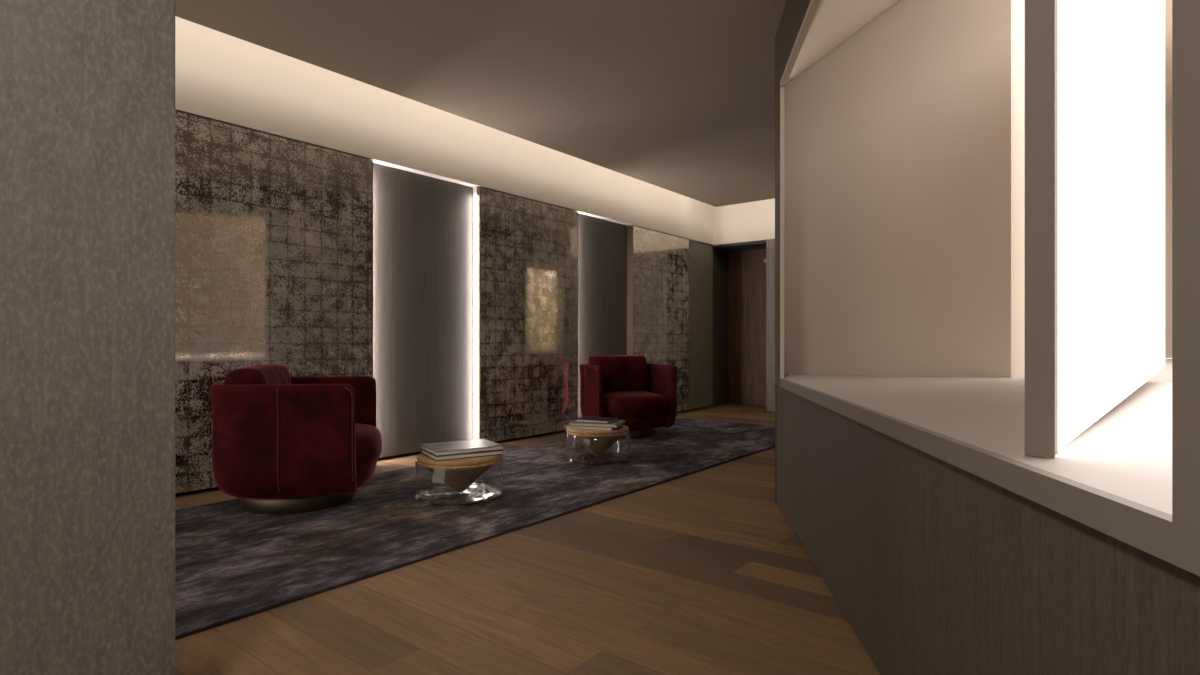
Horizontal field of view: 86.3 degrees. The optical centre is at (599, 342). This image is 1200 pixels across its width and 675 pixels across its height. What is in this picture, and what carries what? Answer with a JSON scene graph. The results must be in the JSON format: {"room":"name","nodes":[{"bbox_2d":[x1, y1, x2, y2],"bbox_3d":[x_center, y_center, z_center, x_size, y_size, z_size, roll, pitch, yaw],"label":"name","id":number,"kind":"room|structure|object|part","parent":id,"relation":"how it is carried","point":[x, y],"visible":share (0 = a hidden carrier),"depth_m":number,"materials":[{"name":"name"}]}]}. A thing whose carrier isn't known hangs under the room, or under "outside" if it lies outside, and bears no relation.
{"room":"hotel lobby","nodes":[
{"label":"hotel lobby","id":0,"kind":"room"},
{"bbox_2d":[0,0,174,674],"bbox_3d":[-2.001,-0.465,0.972,0.350,3.030,2.268,0,0,38],"label":"wall","id":1,"kind":"structure","parent":0,"point":[87,87],"depth_m":1.60,"materials":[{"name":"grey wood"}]},
{"bbox_2d":[379,451,419,458],"bbox_3d":[-1.315,-0.660,6.738,0.130,3.420,12.200,0,0,38],"label":"wall","id":2,"kind":"structure","parent":0,"point":[419,451],"depth_m":5.93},
{"bbox_2d":[175,111,372,493],"bbox_3d":[-2.805,-0.271,4.559,0.196,2.582,2.531,0,0,38],"label":"panel","id":3,"kind":"object","parent":2,"relation":"attached to","point":[274,234],"visible":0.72,"depth_m":4.75,"materials":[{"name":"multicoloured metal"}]},
{"bbox_3d":[-2.030,-0.271,5.551,0.196,2.582,0.012,0,0,38],"label":"edge trim","id":4,"kind":"part","parent":3,"relation":"part of","materials":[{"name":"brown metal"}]},
{"bbox_2d":[175,16,713,244],"bbox_3d":[-1.586,-1.974,6.124,0.200,0.793,10.900,0,0,38],"label":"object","id":5,"kind":"structure","parent":2,"relation":"attached to","point":[221,77],"depth_m":5.64,"materials":[{"name":"paint"}]},
{"bbox_2d":[477,187,577,441],"bbox_3d":[-0.812,-0.271,7.110,0.196,2.582,1.537,0,0,38],"label":"panel","id":6,"kind":"object","parent":2,"relation":"attached to","point":[527,250],"visible":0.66,"depth_m":6.96,"materials":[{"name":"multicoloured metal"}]},
{"bbox_3d":[-1.282,-0.271,6.509,0.196,2.582,0.012,0,0,38],"label":"edge trim","id":7,"kind":"part","parent":6,"relation":"part of","materials":[{"name":"white metal"}]},
{"bbox_3d":[-0.343,-0.271,7.710,0.196,2.582,0.012,0,0,38],"label":"edge trim","id":8,"kind":"part","parent":6,"relation":"part of","materials":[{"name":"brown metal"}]},
{"bbox_2d":[627,226,688,411],"bbox_3d":[0.821,-0.271,9.200,0.196,2.582,1.484,0,0,38],"label":"panel","id":9,"kind":"object","parent":2,"relation":"attached to","point":[657,262],"visible":0.73,"depth_m":9.07,"materials":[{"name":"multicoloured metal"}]},
{"bbox_3d":[0.368,-0.271,8.620,0.196,2.582,0.012,0,0,38],"label":"edge trim","id":10,"kind":"part","parent":9,"relation":"part of","materials":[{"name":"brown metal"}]},
{"bbox_2d":[373,163,472,457],"bbox_3d":[-1.695,-0.279,6.061,0.095,2.597,1.203,0,0,38],"label":"wall","id":11,"kind":"structure","parent":0,"point":[423,225],"depth_m":6.01,"materials":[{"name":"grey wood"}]},
{"bbox_2d":[473,187,476,438],"bbox_3d":[-1.270,-0.282,6.483,0.055,2.585,0.013,0,0,38],"label":"light strip","id":12,"kind":"object","parent":11,"relation":"attached to","point":[474,188],"visible":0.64,"depth_m":6.48,"materials":[{"name":"paint"}]},
{"bbox_2d":[475,195,475,438],"bbox_3d":[-1.259,-0.240,6.472,0.018,2.500,0.009,0,0,38],"label":"diffuser","id":13,"kind":"object","parent":12,"relation":"attached to","point":[475,195],"depth_m":6.47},
{"bbox_2d":[175,0,786,206],"bbox_3d":[1.017,-2.025,3.527,6.100,0.090,10.010,0,0,38],"label":"ceiling","id":14,"kind":"structure","parent":0,"point":[677,96],"depth_m":4.57,"materials":[{"name":"paint"}]},
{"bbox_2d":[175,404,879,674],"bbox_3d":[2.884,1.100,3.204,11.400,0.100,12.600,0,0,38],"label":"floor","id":15,"kind":"structure","parent":0,"point":[702,572],"depth_m":2.56,"materials":[{"name":"brown wood"}]},
{"bbox_2d":[175,418,774,639],"bbox_3d":[-0.410,1.042,5.219,1.933,0.016,7.526,0,0,38],"label":"rug","id":16,"kind":"object","parent":15,"relation":"on","point":[232,563],"visible":0.67,"depth_m":3.76,"materials":[{"name":"grey carpet"}]},
{"bbox_2d":[210,365,381,513],"bbox_3d":[-1.921,0.590,4.180,0.947,0.888,0.948,0,0,-11],"label":"armchair","id":17,"kind":"object","parent":16,"relation":"on","point":[282,443],"visible":1,"depth_m":3.76,"materials":[{"name":"red fabric"}]},
{"bbox_2d":[224,365,290,384],"bbox_3d":[-2.180,0.364,4.130,0.259,0.455,0.720,-9,2,-11],"label":"pillow","id":18,"kind":"object","parent":17,"relation":"on","point":[258,374],"depth_m":3.86,"materials":[{"name":"red fabric"}]},
{"bbox_3d":[-1.899,0.861,4.185,0.829,0.130,0.874,0,0,-11],"label":"seat","id":19,"kind":"part","parent":17,"relation":"part of","materials":[{"name":"red fabric"}]},
{"bbox_2d":[355,423,381,468],"bbox_3d":[-1.886,0.678,4.187,0.875,0.242,0.780,0,0,-11],"label":"seat cushion","id":20,"kind":"object","parent":17,"relation":"on","point":[368,439],"depth_m":4.08,"materials":[{"name":"red fabric"}]},
{"bbox_2d":[415,453,502,505],"bbox_3d":[-0.948,0.893,4.321,0.576,0.282,0.576,0,0,15],"label":"side table","id":21,"kind":"object","parent":16,"relation":"on","point":[458,474],"visible":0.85,"depth_m":4.18,"materials":[{"name":"clear glass"}]},
{"bbox_2d":[420,449,502,460],"bbox_3d":[-0.938,0.736,4.330,0.460,0.032,0.360,0,0,-31],"label":"book","id":22,"kind":"object","parent":21,"relation":"on","point":[494,452],"visible":0.54,"depth_m":4.18,"materials":[{"name":"paper"}]},
{"bbox_2d":[420,439,503,455],"bbox_3d":[-0.936,0.706,4.333,0.465,0.028,0.355,0,0,-33],"label":"book","id":23,"kind":"object","parent":22,"relation":"on","point":[475,445],"visible":1,"depth_m":4.26,"materials":[{"name":"paper"}]},
{"bbox_2d":[565,425,629,464],"bbox_3d":[-0.020,0.893,5.691,0.576,0.282,0.576,0,0,-31],"label":"side table","id":24,"kind":"object","parent":16,"relation":"on","point":[597,442],"visible":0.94,"depth_m":5.55,"materials":[{"name":"clear glass"}]},
{"bbox_2d":[568,425,622,430],"bbox_3d":[-0.036,0.739,5.663,0.400,0.026,0.300,0,0,20],"label":"book","id":25,"kind":"object","parent":24,"relation":"on","point":[570,427],"visible":0.52,"depth_m":5.52,"materials":[{"name":"paper"}]},
{"bbox_2d":[569,420,624,427],"bbox_3d":[-0.022,0.712,5.665,0.430,0.028,0.310,0,0,15],"label":"book","id":26,"kind":"object","parent":25,"relation":"on","point":[618,423],"visible":0.62,"depth_m":5.53,"materials":[{"name":"paper"}]},
{"bbox_2d":[575,416,617,423],"bbox_3d":[-0.027,0.686,5.675,0.310,0.024,0.240,0,0,23],"label":"book","id":27,"kind":"object","parent":26,"relation":"on","point":[589,419],"visible":1,"depth_m":5.60,"materials":[{"name":"paper"}]},
{"bbox_2d":[579,355,677,438],"bbox_3d":[0.293,0.590,7.150,0.948,0.888,0.947,0,0,-18],"label":"armchair","id":28,"kind":"object","parent":16,"relation":"on","point":[631,389],"visible":0.93,"depth_m":6.94,"materials":[{"name":"red fabric"}]},
{"bbox_2d":[589,355,647,391],"bbox_3d":[0.210,0.364,7.403,0.720,0.455,0.254,0,-9,-18],"label":"pillow","id":29,"kind":"object","parent":28,"relation":"on","point":[620,373],"depth_m":7.30,"materials":[{"name":"red fabric"}]},
{"bbox_2d":[603,391,666,417],"bbox_3d":[0.304,0.678,7.116,0.780,0.242,0.875,0,0,-18],"label":"seat cushion","id":30,"kind":"object","parent":28,"relation":"on","point":[616,404],"depth_m":6.74,"materials":[{"name":"red fabric"}]},
{"bbox_3d":[0.299,0.861,7.129,0.874,0.130,0.829,0,0,-18],"label":"seat","id":31,"kind":"part","parent":28,"relation":"part of","materials":[{"name":"red fabric"}]},
{"bbox_2d":[578,213,626,417],"bbox_3d":[-0.027,-0.279,8.196,0.095,2.597,1.142,0,0,38],"label":"panel","id":32,"kind":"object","parent":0,"point":[602,244],"depth_m":8.16,"materials":[{"name":"grey wood"}]},
{"bbox_2d":[688,239,712,408],"bbox_3d":[1.514,-0.276,10.109,0.170,2.592,0.803,0,0,38],"label":"wall","id":33,"kind":"structure","parent":0,"point":[700,254],"depth_m":10.05,"materials":[{"name":"grey wood"}]},
{"bbox_2d":[707,249,727,406],"bbox_3d":[1.984,-0.264,10.734,0.030,2.627,0.759,0,0,38],"label":"wall","id":34,"kind":"structure","parent":0,"point":[720,258],"depth_m":10.76,"materials":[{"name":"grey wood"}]},
{"bbox_2d":[713,241,765,251],"bbox_3d":[2.466,-1.580,10.433,1.160,0.060,0.640,0,0,38],"label":"ceiling","id":35,"kind":"structure","parent":0,"point":[753,245],"depth_m":10.44,"materials":[{"name":"black paint"}]},
{"bbox_2d":[766,239,774,411],"bbox_3d":[3.442,-0.264,9.189,2.170,2.627,0.120,0,0,38],"label":"wall","id":36,"kind":"structure","parent":0,"point":[770,243],"depth_m":9.77,"materials":[{"name":"grey wood"}]},
{"bbox_2d":[713,198,774,245],"bbox_3d":[3.012,-1.974,9.524,3.260,0.793,0.120,0,0,38],"label":"trim","id":37,"kind":"structure","parent":36,"relation":"attached to","point":[748,222],"depth_m":10.03,"materials":[{"name":"paint"}]},
{"bbox_2d":[775,374,788,503],"bbox_3d":[2.705,-0.660,6.321,0.200,3.420,5.308,0,0,38],"label":"wall","id":38,"kind":"structure","parent":0,"point":[785,375],"depth_m":4.17,"materials":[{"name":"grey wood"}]},
{"bbox_2d":[787,0,899,82],"bbox_3d":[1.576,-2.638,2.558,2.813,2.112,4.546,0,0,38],"label":"ceiling","id":39,"kind":"structure","parent":0,"point":[834,22],"depth_m":3.72,"materials":[{"name":"white paint"}]},
{"bbox_2d":[784,0,1010,377],"bbox_3d":[1.930,-1.215,4.240,1.366,2.870,0.040,0,0,19],"label":"wall","id":40,"kind":"structure","parent":0,"point":[897,140],"depth_m":4.20,"materials":[{"name":"white paint"}]},
{"bbox_2d":[775,0,1199,674],"bbox_3d":[0.829,-0.472,1.188,0.140,3.015,6.000,0,0,7],"label":"wall","id":41,"kind":"structure","parent":0,"point":[935,566],"depth_m":1.46,"materials":[{"name":"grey wood"}]},
{"bbox_2d":[780,0,820,378],"bbox_3d":[0.920,-0.690,2.353,0.034,1.820,3.165,0,0,7],"label":"trim","id":42,"kind":"structure","parent":41,"relation":"attached to","point":[812,8],"depth_m":3.91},
{"bbox_2d":[785,359,1171,514],"bbox_3d":[5.556,0.245,2.823,8.680,0.050,14.290,0,0,38],"label":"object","id":43,"kind":"structure","parent":41,"relation":"on","point":[1126,453],"depth_m":1.76,"materials":[{"name":"white stone"}]},
{"bbox_2d":[1025,0,1164,457],"bbox_3d":[1.985,-0.988,2.398,0.050,2.415,3.281,0,0,44],"label":"panel","id":44,"kind":"object","parent":43,"relation":"on","point":[1095,69],"visible":1,"depth_m":1.56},
{"bbox_3d":[0.841,-0.661,1.225,0.048,1.758,0.004,0,0,44],"label":"edge trim","id":45,"kind":"part","parent":44,"relation":"part of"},
{"bbox_2d":[780,0,1199,575],"bbox_3d":[0.840,-0.664,1.060,0.204,1.872,5.750,0,0,7],"label":"trim","id":46,"kind":"structure","parent":41,"relation":"attached to","point":[1174,539],"depth_m":0.78,"materials":[{"name":"beige paint"}]},
{"bbox_2d":[1011,0,1171,376],"bbox_3d":[5.559,-1.515,6.788,8.086,3.470,0.102,0,0,-43],"label":"wall","id":47,"kind":"structure","parent":0,"point":[1017,6],"depth_m":4.17,"materials":[{"name":"white paint"}]},
{"bbox_2d":[1165,0,1171,113],"bbox_3d":[5.448,-3.275,2.913,9.000,0.050,14.500,0,0,38],"label":"ceiling","id":48,"kind":"structure","parent":0,"point":[1168,3],"depth_m":7.22,"materials":[{"name":"white paint"}]},
{"bbox_3d":[2.652,-0.280,10.720,1.220,2.660,0.040,0,0,38],"label":"wall","id":49,"kind":"structure","parent":0,"visible":0},
{"bbox_2d":[728,249,765,405],"bbox_3d":[2.604,-0.251,10.651,1.050,2.598,0.107,0,0,38],"label":"door","id":50,"kind":"structure","parent":49,"relation":"in","point":[747,268],"depth_m":10.76,"materials":[{"name":"brown wood"}]}
]}

